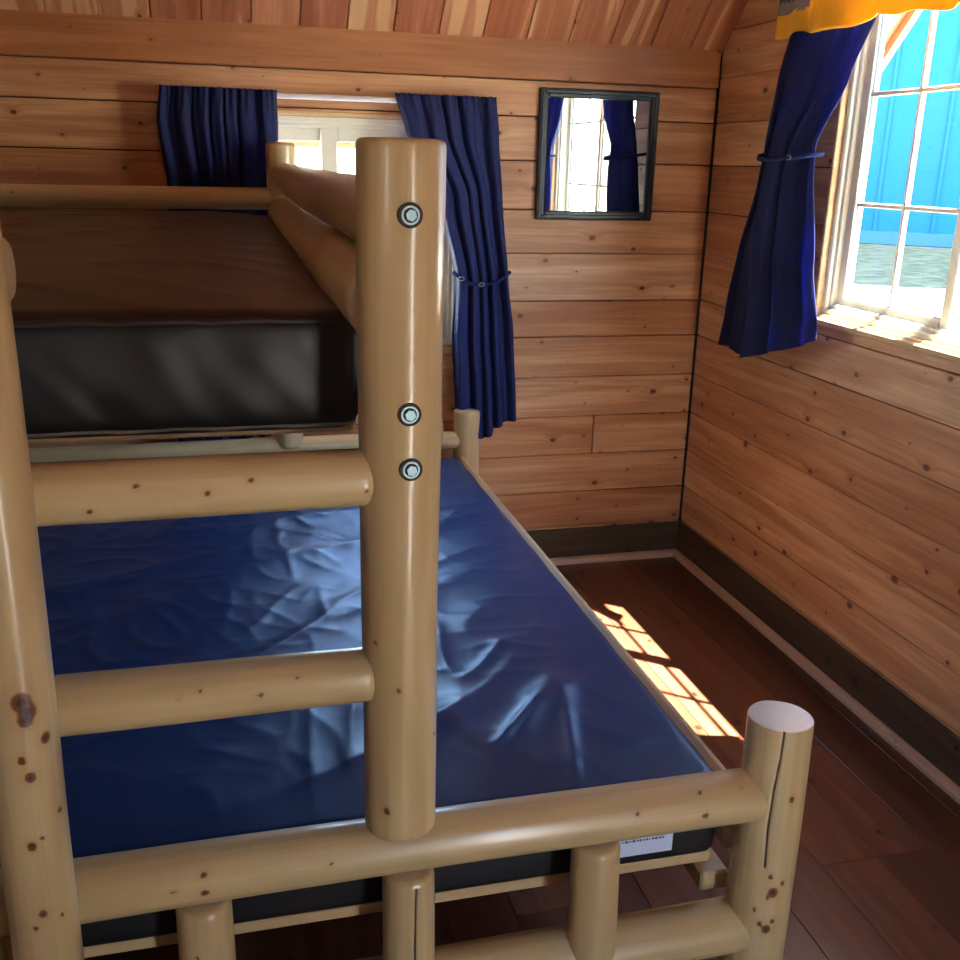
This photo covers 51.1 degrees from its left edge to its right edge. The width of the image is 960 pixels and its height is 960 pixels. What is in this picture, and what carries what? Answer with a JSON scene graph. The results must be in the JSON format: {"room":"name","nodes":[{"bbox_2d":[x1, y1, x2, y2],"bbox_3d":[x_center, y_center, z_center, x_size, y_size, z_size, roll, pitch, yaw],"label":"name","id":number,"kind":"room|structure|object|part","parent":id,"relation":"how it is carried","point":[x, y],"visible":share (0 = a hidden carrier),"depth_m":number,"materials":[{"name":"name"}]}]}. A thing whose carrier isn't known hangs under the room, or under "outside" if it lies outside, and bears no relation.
{"room":"cabin bedroom","nodes":[
{"label":"cabin bedroom","id":0,"kind":"room"},
{"bbox_2d":[0,55,716,530],"bbox_3d":[-0.551,-0.531,3.421,2.768,1.840,0.100,-3,18,-14],"label":"wall","id":1,"kind":"structure","parent":0,"point":[604,312],"depth_m":3.55,"materials":[{"name":"brown wood"}]},
{"bbox_2d":[277,92,396,102],"bbox_3d":[-0.462,-1.197,3.144,1.008,0.017,0.061,-3,18,-14],"label":"curtain rod","id":2,"kind":"object","parent":1,"relation":"attached to","point":[279,95],"visible":0.34,"depth_m":3.12,"materials":[{"name":"white metal"}]},
{"bbox_2d":[157,84,277,441],"bbox_3d":[-0.805,-0.656,3.178,0.357,1.100,0.046,-3,18,-14],"label":"curtain","id":3,"kind":"object","parent":2,"relation":"hanging from","point":[209,136],"visible":0.2,"depth_m":3.05,"materials":[{"name":"blue fabric"}]},
{"bbox_2d":[395,93,515,438],"bbox_3d":[-0.071,-0.681,3.320,0.416,1.112,0.109,-1,18,-9],"label":"curtain","id":4,"kind":"object","parent":2,"relation":"hanging from","point":[482,326],"visible":0.94,"depth_m":3.33,"materials":[{"name":"blue fabric"}]},
{"bbox_2d":[0,9,721,88],"bbox_3d":[-0.518,-1.343,3.114,2.766,0.128,0.022,-3,18,-14],"label":"wooden beam","id":5,"kind":"structure","parent":1,"relation":"attached to","point":[22,33],"depth_m":3.13,"materials":[{"name":"brown wood"}]},
{"bbox_2d":[277,110,455,353],"bbox_3d":[-0.482,-0.808,3.339,0.920,0.783,0.110,-3,18,-14],"label":"window","id":6,"kind":"structure","parent":1,"relation":"in","point":[325,128],"depth_m":3.25,"materials":[{"name":"white wood"}]},
{"bbox_3d":[-0.675,-0.812,3.325,0.400,0.699,0.022,-3,18,-14],"label":"sash","id":7,"kind":"part","parent":6,"relation":"part of","materials":[{"name":"white plastic"}]},
{"bbox_3d":[-0.315,-0.824,3.391,0.430,0.699,0.022,-3,18,-14],"label":"sash","id":8,"kind":"part","parent":6,"relation":"part of","materials":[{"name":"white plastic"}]},
{"bbox_3d":[-0.483,-0.434,3.424,0.920,0.020,0.046,-3,18,-14],"label":"sill","id":9,"kind":"part","parent":6,"relation":"part of","materials":[{"name":"brown wood"}]},
{"bbox_2d":[534,87,659,220],"bbox_3d":[0.400,-1.105,3.424,0.426,0.423,0.023,-3,18,-14],"label":"mirror","id":10,"kind":"object","parent":1,"relation":"attached to","point":[596,149],"visible":1,"depth_m":3.42,"materials":[{"name":"black mirror"}]},
{"bbox_2d":[526,521,680,557],"bbox_3d":[-0.556,0.297,3.625,2.772,0.138,0.012,-3,18,-14],"label":"baseboard","id":11,"kind":"structure","parent":1,"relation":"attached to","point":[593,540],"depth_m":3.88,"materials":[{"name":"black wood"}]},
{"bbox_2d":[549,549,674,565],"bbox_3d":[-0.553,0.357,3.627,2.772,0.024,0.022,-3,18,-14],"label":"trim","id":12,"kind":"structure","parent":1,"relation":"attached to","point":[583,559],"depth_m":3.89,"materials":[{"name":"brown wood"}]},
{"bbox_2d":[678,54,722,520],"bbox_3d":[-0.551,-0.505,3.437,3.012,1.982,0.126,-3,18,-14],"label":"trim","id":13,"kind":"structure","parent":1,"relation":"attached to","point":[715,123],"depth_m":3.68,"materials":[{"name":"black wood"}]},
{"bbox_2d":[0,0,922,148],"bbox_3d":[0.081,-1.668,0.830,3.942,2.602,5.119,-3,18,-14],"label":"ceiling","id":14,"kind":"structure","parent":0,"point":[685,24],"depth_m":3.16,"materials":[{"name":"brown wood"}]},
{"bbox_2d":[85,557,959,959],"bbox_3d":[0.025,1.056,1.690,3.079,0.120,4.520,-3,18,-14],"label":"floor","id":15,"kind":"structure","parent":0,"point":[877,877],"depth_m":2.34,"materials":[{"name":"brown wood"}]},
{"bbox_2d":[0,137,813,959],"bbox_3d":[-0.582,0.010,2.234,1.782,1.520,2.192,-3,18,-14],"label":"bunk bed","id":16,"kind":"object","parent":15,"relation":"on","point":[372,238],"visible":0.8,"depth_m":1.33,"materials":[{"name":"brown wood"}]},
{"bbox_3d":[-0.818,-0.216,1.033,0.619,0.080,0.081,-3,18,-14],"label":"guard rail","id":17,"kind":"part","parent":16,"relation":"part of","materials":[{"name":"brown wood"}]},
{"bbox_3d":[-0.547,0.334,1.206,0.085,1.520,0.086,-3,18,-14],"label":"ladder post","id":18,"kind":"part","parent":16,"relation":"part of","materials":[{"name":"brown wood"}]},
{"bbox_3d":[-1.122,-0.835,2.953,1.025,0.068,0.069,-3,18,-14],"label":"rail","id":19,"kind":"part","parent":16,"relation":"part of","materials":[{"name":"brown wood"}]},
{"bbox_2d":[0,207,357,438],"bbox_3d":[-0.870,-0.422,2.092,0.995,0.217,1.875,-3,18,-14],"label":"mattress","id":20,"kind":"object","parent":16,"relation":"on","point":[126,323],"visible":0.91,"depth_m":1.33,"materials":[{"name":"black leather"}]},
{"bbox_3d":[-0.848,-0.098,3.262,1.630,0.067,0.069,-3,18,-14],"label":"rail","id":21,"kind":"part","parent":16,"relation":"part of","materials":[{"name":"brown wood"}]},
{"bbox_3d":[-0.617,-0.567,3.175,0.094,0.953,0.095,-3,18,-14],"label":"post","id":22,"kind":"part","parent":16,"relation":"part of","materials":[{"name":"brown wood"}]},
{"bbox_3d":[-0.352,-0.515,2.163,0.125,0.119,1.990,-3,18,-14],"label":"guard rail","id":23,"kind":"part","parent":16,"relation":"part of","materials":[{"name":"brown wood"}]},
{"bbox_3d":[-0.351,-0.615,2.131,0.097,0.102,1.990,-3,18,-14],"label":"guard rail","id":24,"kind":"part","parent":16,"relation":"part of","materials":[{"name":"brown wood"}]},
{"bbox_2d":[0,457,715,946],"bbox_3d":[-0.579,0.301,2.360,1.542,0.184,1.928,-3,18,-14],"label":"mattress","id":25,"kind":"object","parent":16,"relation":"on","point":[533,698],"visible":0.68,"depth_m":1.88,"materials":[{"name":"blue fabric"}]},
{"bbox_3d":[-0.346,0.543,1.403,1.635,0.088,0.088,-3,18,-14],"label":"rail","id":26,"kind":"part","parent":16,"relation":"part of","materials":[{"name":"brown wood"}]},
{"bbox_3d":[-0.104,0.049,1.311,0.107,0.938,0.108,-3,18,-14],"label":"ladder post","id":27,"kind":"part","parent":16,"relation":"part of","materials":[{"name":"brown wood"}]},
{"bbox_3d":[-0.344,-0.356,2.216,0.109,0.096,1.991,-3,18,-14],"label":"rail","id":28,"kind":"part","parent":16,"relation":"part of","materials":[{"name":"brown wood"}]},
{"bbox_3d":[-0.052,0.069,3.530,0.093,0.655,0.092,-3,18,-14],"label":"post","id":29,"kind":"part","parent":16,"relation":"part of","materials":[{"name":"brown wood"}]},
{"bbox_3d":[-0.352,0.781,1.478,1.635,0.088,0.089,-3,18,-14],"label":"rail","id":30,"kind":"part","parent":16,"relation":"part of","materials":[{"name":"brown wood"}]},
{"bbox_3d":[0.461,0.676,1.661,0.106,0.643,0.105,-3,18,-14],"label":"post","id":31,"kind":"part","parent":16,"relation":"part of","materials":[{"name":"brown wood"}]},
{"bbox_2d":[681,0,959,736],"bbox_3d":[1.416,-1.023,1.392,0.100,4.092,4.316,-3,18,-14],"label":"wall","id":32,"kind":"structure","parent":0,"point":[826,469],"depth_m":2.96,"materials":[{"name":"brown wood"}]},
{"bbox_2d":[673,549,959,804],"bbox_3d":[1.296,0.922,1.980,0.022,0.024,4.308,-3,18,-14],"label":"trim","id":33,"kind":"structure","parent":32,"relation":"attached to","point":[947,785],"depth_m":2.94,"materials":[{"name":"brown wood"}]},
{"bbox_2d":[677,522,959,786],"bbox_3d":[1.314,0.867,1.967,0.012,0.138,4.308,-3,18,-14],"label":"baseboard","id":34,"kind":"structure","parent":32,"relation":"attached to","point":[930,738],"depth_m":2.95,"materials":[{"name":"black wood"}]},
{"bbox_2d":[815,10,959,363],"bbox_3d":[1.175,-0.777,2.360,0.110,0.973,1.145,-3,18,-14],"label":"window","id":35,"kind":"structure","parent":32,"relation":"in","point":[939,337],"depth_m":2.76,"materials":[{"name":"white wood"}]},
{"bbox_3d":[1.133,-0.321,2.495,0.046,0.020,1.145,-3,18,-14],"label":"sill","id":36,"kind":"part","parent":35,"relation":"part of","materials":[{"name":"brown wood"}]},
{"bbox_3d":[1.266,-0.716,2.160,0.022,0.889,0.545,-3,18,-14],"label":"sash","id":37,"kind":"part","parent":35,"relation":"part of","materials":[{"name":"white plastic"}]},
{"label":"outside","id":38,"kind":"structure","parent":0,"visible":0},
{"bbox_2d":[851,284,944,316],"bbox_3d":[10.781,-3.354,18.065,150.000,0.200,150.000,-3,18,-14],"label":"ground","id":39,"kind":"structure","parent":38,"point":[929,301],"depth_m":16.00,"materials":[{"name":"white"}]},
{"bbox_2d":[853,243,951,288],"bbox_3d":[9.065,-4.403,20.896,60.000,0.010,15.450,9,19,22],"label":"lawn","id":40,"kind":"structure","parent":39,"relation":"on","point":[921,266],"depth_m":21.49,"materials":[{"name":"green plant"}]},
{"bbox_2d":[858,3,959,246],"bbox_3d":[19.725,-12.853,29.335,34.000,11.600,13.200,9,19,22],"label":"barn","id":41,"kind":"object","parent":39,"relation":"on","point":[936,182],"visible":0.09,"depth_m":27.18,"materials":[{"name":"blue metal"}]},
{"bbox_3d":[17.209,-5.879,25.708,33.000,0.350,0.100,9,19,22],"label":"trim","id":42,"kind":"part","parent":41,"relation":"part of","materials":[{"name":"blue metal"}]},
{"bbox_3d":[1.131,-1.122,2.170,0.065,0.016,1.574,-3,18,-14],"label":"curtain rod","id":43,"kind":"object","parent":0,"visible":0},
{"bbox_2d":[718,14,877,357],"bbox_3d":[0.884,-0.821,2.932,0.122,0.967,0.649,-3,18,-14],"label":"curtain","id":44,"kind":"object","parent":43,"relation":"hanging from","point":[771,301],"visible":0.97,"depth_m":2.91,"materials":[{"name":"blue fabric"}]},
{"bbox_2d":[774,0,959,39],"bbox_3d":[1.037,-1.172,2.053,0.042,0.359,1.601,-3,18,-14],"label":"valance","id":45,"kind":"object","parent":43,"relation":"hanging from","point":[810,16],"visible":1,"depth_m":2.57,"materials":[{"name":"yellow fabric"}]}
]}

